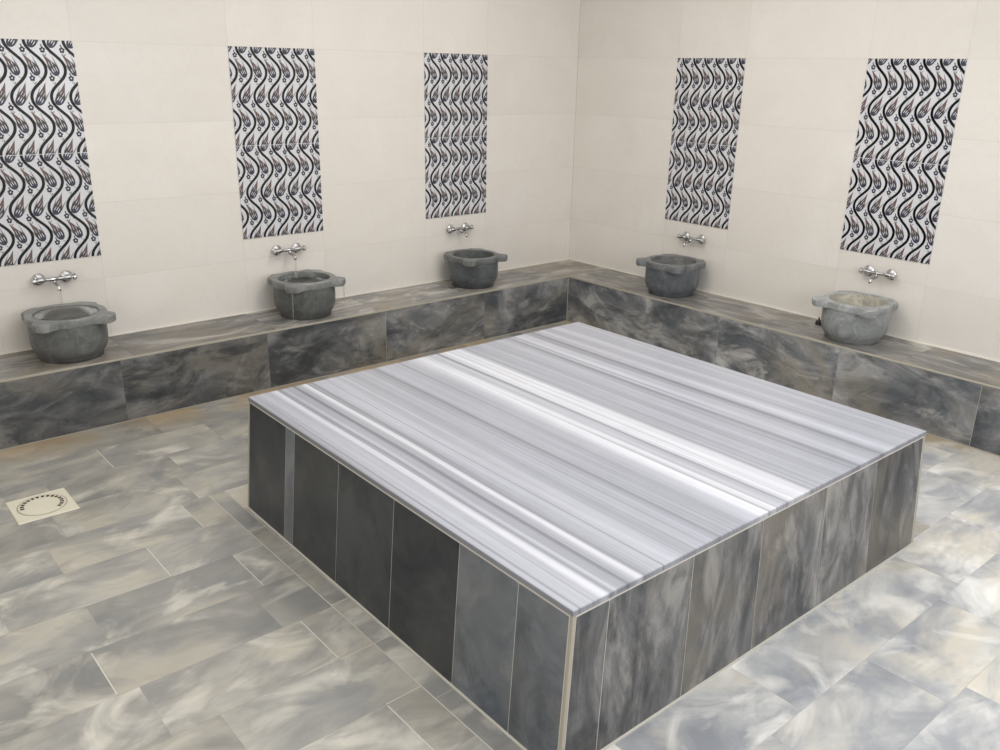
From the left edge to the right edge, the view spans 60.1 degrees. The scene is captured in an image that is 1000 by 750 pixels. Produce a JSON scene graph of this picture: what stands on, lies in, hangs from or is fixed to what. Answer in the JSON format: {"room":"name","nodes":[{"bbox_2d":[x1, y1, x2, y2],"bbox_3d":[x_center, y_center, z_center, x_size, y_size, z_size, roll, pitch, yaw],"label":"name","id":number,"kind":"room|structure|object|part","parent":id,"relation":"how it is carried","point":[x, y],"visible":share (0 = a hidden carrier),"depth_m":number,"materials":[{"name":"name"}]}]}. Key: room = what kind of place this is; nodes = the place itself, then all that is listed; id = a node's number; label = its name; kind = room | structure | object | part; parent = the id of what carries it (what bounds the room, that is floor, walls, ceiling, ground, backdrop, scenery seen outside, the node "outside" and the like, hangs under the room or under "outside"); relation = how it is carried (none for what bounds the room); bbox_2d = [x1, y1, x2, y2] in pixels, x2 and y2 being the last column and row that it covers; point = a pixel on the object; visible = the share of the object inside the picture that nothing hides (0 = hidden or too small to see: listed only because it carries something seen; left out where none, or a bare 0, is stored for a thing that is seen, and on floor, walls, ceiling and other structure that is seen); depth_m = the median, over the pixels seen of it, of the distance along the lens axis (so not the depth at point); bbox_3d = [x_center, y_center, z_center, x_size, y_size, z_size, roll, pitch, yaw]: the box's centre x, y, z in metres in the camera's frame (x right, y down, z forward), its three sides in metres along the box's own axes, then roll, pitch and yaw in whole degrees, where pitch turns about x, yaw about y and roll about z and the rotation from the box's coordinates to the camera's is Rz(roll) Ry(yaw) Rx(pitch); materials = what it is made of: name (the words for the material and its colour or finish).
{"room":"spa","nodes":[
{"label":"spa","id":0,"kind":"room"},
{"bbox_2d":[0,0,580,352],"bbox_3d":[-2.143,-1.556,5.252,7.200,3.350,0.150,-15,25,-38],"label":"wall","id":1,"kind":"structure","parent":0,"point":[153,76],"depth_m":5.82,"materials":[{"name":"white tile"}]},
{"bbox_2d":[0,39,100,266],"bbox_3d":[-2.622,-1.230,4.829,0.600,1.206,0.006,-15,25,-38],"label":"tile panel","id":2,"kind":"object","parent":1,"relation":"attached to","point":[47,207],"visible":1,"depth_m":4.87,"materials":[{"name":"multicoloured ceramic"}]},
{"bbox_2d":[31,270,76,290],"bbox_3d":[-2.583,-0.544,5.029,0.242,0.091,0.131,-15,25,-38],"label":"tap","id":3,"kind":"object","parent":1,"relation":"attached to","point":[38,279],"visible":1,"depth_m":5.03,"materials":[{"name":"silver metal"}]},
{"bbox_3d":[-2.676,-0.537,4.976,0.031,0.042,0.043,-15,25,-38],"label":"tap handle","id":4,"kind":"part","parent":3,"relation":"part of","materials":[{"name":"silver metal"}]},
{"bbox_3d":[-2.572,-0.520,5.024,0.022,0.049,0.096,-15,25,-38],"label":"spout","id":5,"kind":"part","parent":3,"relation":"part of","materials":[{"name":"silver metal"}]},
{"bbox_2d":[59,291,62,307],"bbox_3d":[-2.548,-0.440,5.021,0.014,0.100,0.013,-15,25,-38],"label":"water stream","id":6,"kind":"object","parent":3,"relation":"attached to","point":[60,296],"visible":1,"depth_m":5.02,"materials":[{"name":"white"}]},
{"bbox_2d":[228,46,322,238],"bbox_3d":[-1.473,-1.535,5.757,0.600,1.206,0.006,-15,25,-38],"label":"tile panel","id":7,"kind":"object","parent":1,"relation":"attached to","point":[273,90],"visible":1,"depth_m":5.74,"materials":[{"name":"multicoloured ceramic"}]},
{"bbox_2d":[272,243,305,259],"bbox_3d":[-1.439,-0.848,5.953,0.242,0.091,0.131,-15,25,-38],"label":"tap","id":8,"kind":"object","parent":1,"relation":"attached to","point":[296,247],"visible":1,"depth_m":5.95,"materials":[{"name":"silver metal"}]},
{"bbox_3d":[-1.428,-0.824,5.947,0.022,0.049,0.096,-15,25,-38],"label":"spout","id":9,"kind":"part","parent":8,"relation":"part of","materials":[{"name":"silver metal"}]},
{"bbox_2d":[424,53,487,218],"bbox_3d":[-0.335,-1.836,6.675,0.600,1.206,0.006,-15,25,-38],"label":"tile panel","id":10,"kind":"object","parent":1,"relation":"attached to","point":[455,85],"visible":1,"depth_m":6.66,"materials":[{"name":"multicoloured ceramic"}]},
{"bbox_2d":[446,223,473,236],"bbox_3d":[-0.299,-1.150,6.873,0.242,0.091,0.131,-15,25,-38],"label":"tap","id":11,"kind":"object","parent":1,"relation":"attached to","point":[450,228],"visible":1,"depth_m":6.87,"materials":[{"name":"silver metal"}]},
{"bbox_2d":[0,321,999,749],"bbox_3d":[0.205,1.042,3.197,7.500,0.100,7.500,-15,25,-38],"label":"floor","id":12,"kind":"structure","parent":0,"point":[159,611],"depth_m":3.20,"materials":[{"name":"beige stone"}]},
{"bbox_2d":[5,488,79,524],"bbox_3d":[-2.174,0.617,4.108,0.264,0.010,0.264,-15,25,-38],"label":"floor drain","id":13,"kind":"object","parent":12,"relation":"on","point":[58,501],"visible":1,"depth_m":4.09,"materials":[{"name":"beige plastic"}]},
{"bbox_2d":[0,258,999,456],"bbox_3d":[0.209,0.807,3.116,7.198,0.396,7.198,-15,25,-38],"label":"tiled ledge","id":14,"kind":"object","parent":12,"relation":"on","point":[951,395],"visible":0.94,"depth_m":5.62,"materials":[{"name":"grey tile"}]},
{"bbox_2d":[21,301,115,363],"bbox_3d":[-2.479,-0.238,4.979,0.439,0.255,0.433,-15,25,-38],"label":"stone basin","id":15,"kind":"object","parent":14,"relation":"on","point":[82,339],"visible":0.88,"depth_m":4.84,"materials":[{"name":"grey stone"}]},
{"bbox_2d":[32,305,98,319],"bbox_3d":[-2.481,-0.264,4.972,0.342,0.197,0.342,-15,25,-38],"label":"water","id":16,"kind":"object","parent":15,"relation":"in","point":[67,312],"visible":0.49,"depth_m":4.93,"materials":[{"name":"white liquid"}]},
{"bbox_3d":[-2.482,-0.215,4.989,0.409,0.205,0.409,-15,25,-38],"label":"bowl","id":17,"kind":"part","parent":15,"relation":"part of","materials":[{"name":"grey stone"}]},
{"bbox_2d":[291,294,293,323],"bbox_3d":[-1.355,-0.433,5.660,0.009,0.208,0.008,-5,20,-17],"label":"trickle","id":18,"kind":"object","parent":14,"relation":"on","point":[291,294],"visible":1,"depth_m":5.66,"materials":[{"name":"clear liquid"}]},
{"bbox_2d":[267,269,345,319],"bbox_3d":[-1.331,-0.543,5.906,0.439,0.255,0.433,-15,25,-38],"label":"stone basin","id":19,"kind":"object","parent":14,"relation":"on","point":[315,300],"visible":0.96,"depth_m":5.76,"materials":[{"name":"grey stone"}]},
{"bbox_2d":[281,276,326,282],"bbox_3d":[-1.332,-0.554,5.904,0.337,0.167,0.337,-15,25,-38],"label":"water","id":20,"kind":"object","parent":19,"relation":"in","point":[305,279],"visible":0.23,"depth_m":5.94,"materials":[{"name":"white liquid"}]},
{"bbox_3d":[-1.332,-0.565,5.900,0.344,0.202,0.344,-15,25,-38],"label":"bowl","id":21,"kind":"part","parent":19,"relation":"part of","materials":[{"name":"grey stone"}]},
{"bbox_3d":[-1.333,-0.520,5.916,0.409,0.205,0.409,-15,25,-38],"label":"bowl","id":22,"kind":"part","parent":19,"relation":"part of","materials":[{"name":"grey stone"}]},
{"bbox_2d":[444,248,507,288],"bbox_3d":[-0.209,-0.833,6.809,0.417,0.243,0.412,-15,25,-38],"label":"stone basin","id":23,"kind":"object","parent":14,"relation":"on","point":[471,268],"visible":1,"depth_m":6.68,"materials":[{"name":"grey stone"}]},
{"bbox_3d":[-0.210,-0.854,6.803,0.327,0.192,0.327,-15,25,-38],"label":"bowl","id":24,"kind":"part","parent":23,"relation":"part of","materials":[{"name":"grey stone"}]},
{"bbox_3d":[-0.211,-0.811,6.818,0.388,0.195,0.389,-15,25,-38],"label":"bowl","id":25,"kind":"part","parent":23,"relation":"part of","materials":[{"name":"grey stone"}]},
{"bbox_3d":[0.185,0.744,2.740,6.723,0.012,6.723,-15,25,-38],"label":"edge trim","id":26,"kind":"part","parent":14,"relation":"part of","materials":[{"name":"beige stone"}]},
{"bbox_2d":[636,254,705,297],"bbox_3d":[1.324,-0.759,6.664,0.433,0.255,0.439,-15,25,-38],"label":"stone basin","id":27,"kind":"object","parent":14,"relation":"on","point":[666,275],"visible":1,"depth_m":6.53,"materials":[{"name":"grey stone"}]},
{"bbox_3d":[1.325,-0.736,6.674,0.409,0.205,0.409,-15,25,-38],"label":"bowl","id":28,"kind":"part","parent":27,"relation":"part of","materials":[{"name":"grey stone"}]},
{"bbox_3d":[1.326,-0.781,6.658,0.344,0.202,0.344,-15,25,-38],"label":"bowl","id":29,"kind":"part","parent":27,"relation":"part of","materials":[{"name":"grey stone"}]},
{"bbox_2d":[815,317,820,324],"bbox_3d":[2.184,-0.371,5.914,0.052,0.053,0.052,10,21,25],"label":"stopper","id":30,"kind":"object","parent":14,"relation":"on","point":[818,322],"visible":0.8,"depth_m":5.90,"materials":[{"name":"black"}]},
{"bbox_2d":[812,291,898,344],"bbox_3d":[2.293,-0.363,5.593,0.433,0.255,0.439,-15,25,-38],"label":"stone basin","id":31,"kind":"object","parent":14,"relation":"on","point":[847,317],"visible":1,"depth_m":5.47,"materials":[{"name":"grey stone"}]},
{"bbox_3d":[2.295,-0.340,5.603,0.409,0.205,0.409,-15,25,-38],"label":"bowl","id":32,"kind":"part","parent":31,"relation":"part of","materials":[{"name":"grey stone"}]},
{"bbox_3d":[2.296,-0.385,5.587,0.344,0.202,0.344,-15,25,-38],"label":"bowl","id":33,"kind":"part","parent":31,"relation":"part of","materials":[{"name":"grey stone"}]},
{"bbox_2d":[246,322,926,749],"bbox_3d":[0.341,0.434,3.939,2.229,0.558,2.170,-15,25,-38],"label":"platform","id":34,"kind":"object","parent":12,"relation":"on","point":[578,528],"visible":1,"depth_m":3.26,"materials":[{"name":"grey stone"}]},
{"bbox_3d":[-1.171,0.376,4.052,0.060,0.538,0.015,-7,21,-22],"label":"corner trim","id":35,"kind":"part","parent":34,"relation":"part of","materials":[{"name":"grey metal"}]},
{"bbox_3d":[0.192,0.942,2.519,0.016,0.538,0.063,11,22,25],"label":"corner trim","id":36,"kind":"part","parent":34,"relation":"part of","materials":[{"name":"metal"}]},
{"bbox_3d":[1.848,0.511,3.832,0.068,0.538,0.016,-6,20,-18],"label":"corner trim","id":37,"kind":"part","parent":34,"relation":"part of","materials":[{"name":"grey metal"}]},
{"bbox_2d":[569,0,999,360],"bbox_3d":[3.037,-1.327,4.885,0.150,3.350,7.200,-15,25,-38],"label":"wall","id":38,"kind":"structure","parent":0,"point":[806,64],"depth_m":5.96,"materials":[{"name":"white tile"}]},
{"bbox_2d":[677,232,705,246],"bbox_3d":[1.462,-1.046,6.697,0.131,0.091,0.242,-15,25,-38],"label":"tap","id":39,"kind":"object","parent":38,"relation":"attached to","point":[701,239],"visible":1,"depth_m":6.69,"materials":[{"name":"silver metal"}]},
{"bbox_2d":[665,58,745,229],"bbox_3d":[1.523,-1.738,6.497,0.006,1.206,0.600,-15,25,-38],"label":"tile panel","id":40,"kind":"object","parent":38,"relation":"attached to","point":[708,91],"visible":1,"depth_m":6.48,"materials":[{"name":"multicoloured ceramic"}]},
{"bbox_2d":[859,265,896,283],"bbox_3d":[2.438,-0.648,5.619,0.131,0.091,0.242,-15,25,-38],"label":"tap","id":41,"kind":"object","parent":38,"relation":"attached to","point":[891,274],"visible":1,"depth_m":5.61,"materials":[{"name":"silver metal"}]},
{"bbox_3d":[2.424,-0.625,5.615,0.096,0.049,0.022,-15,25,-38],"label":"spout","id":42,"kind":"part","parent":41,"relation":"part of","materials":[{"name":"silver metal"}]},
{"bbox_2d":[840,59,966,263],"bbox_3d":[2.499,-1.340,5.419,0.006,1.206,0.600,-15,25,-38],"label":"tile panel","id":43,"kind":"object","parent":38,"relation":"attached to","point":[909,108],"visible":1,"depth_m":5.40,"materials":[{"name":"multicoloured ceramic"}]}
]}

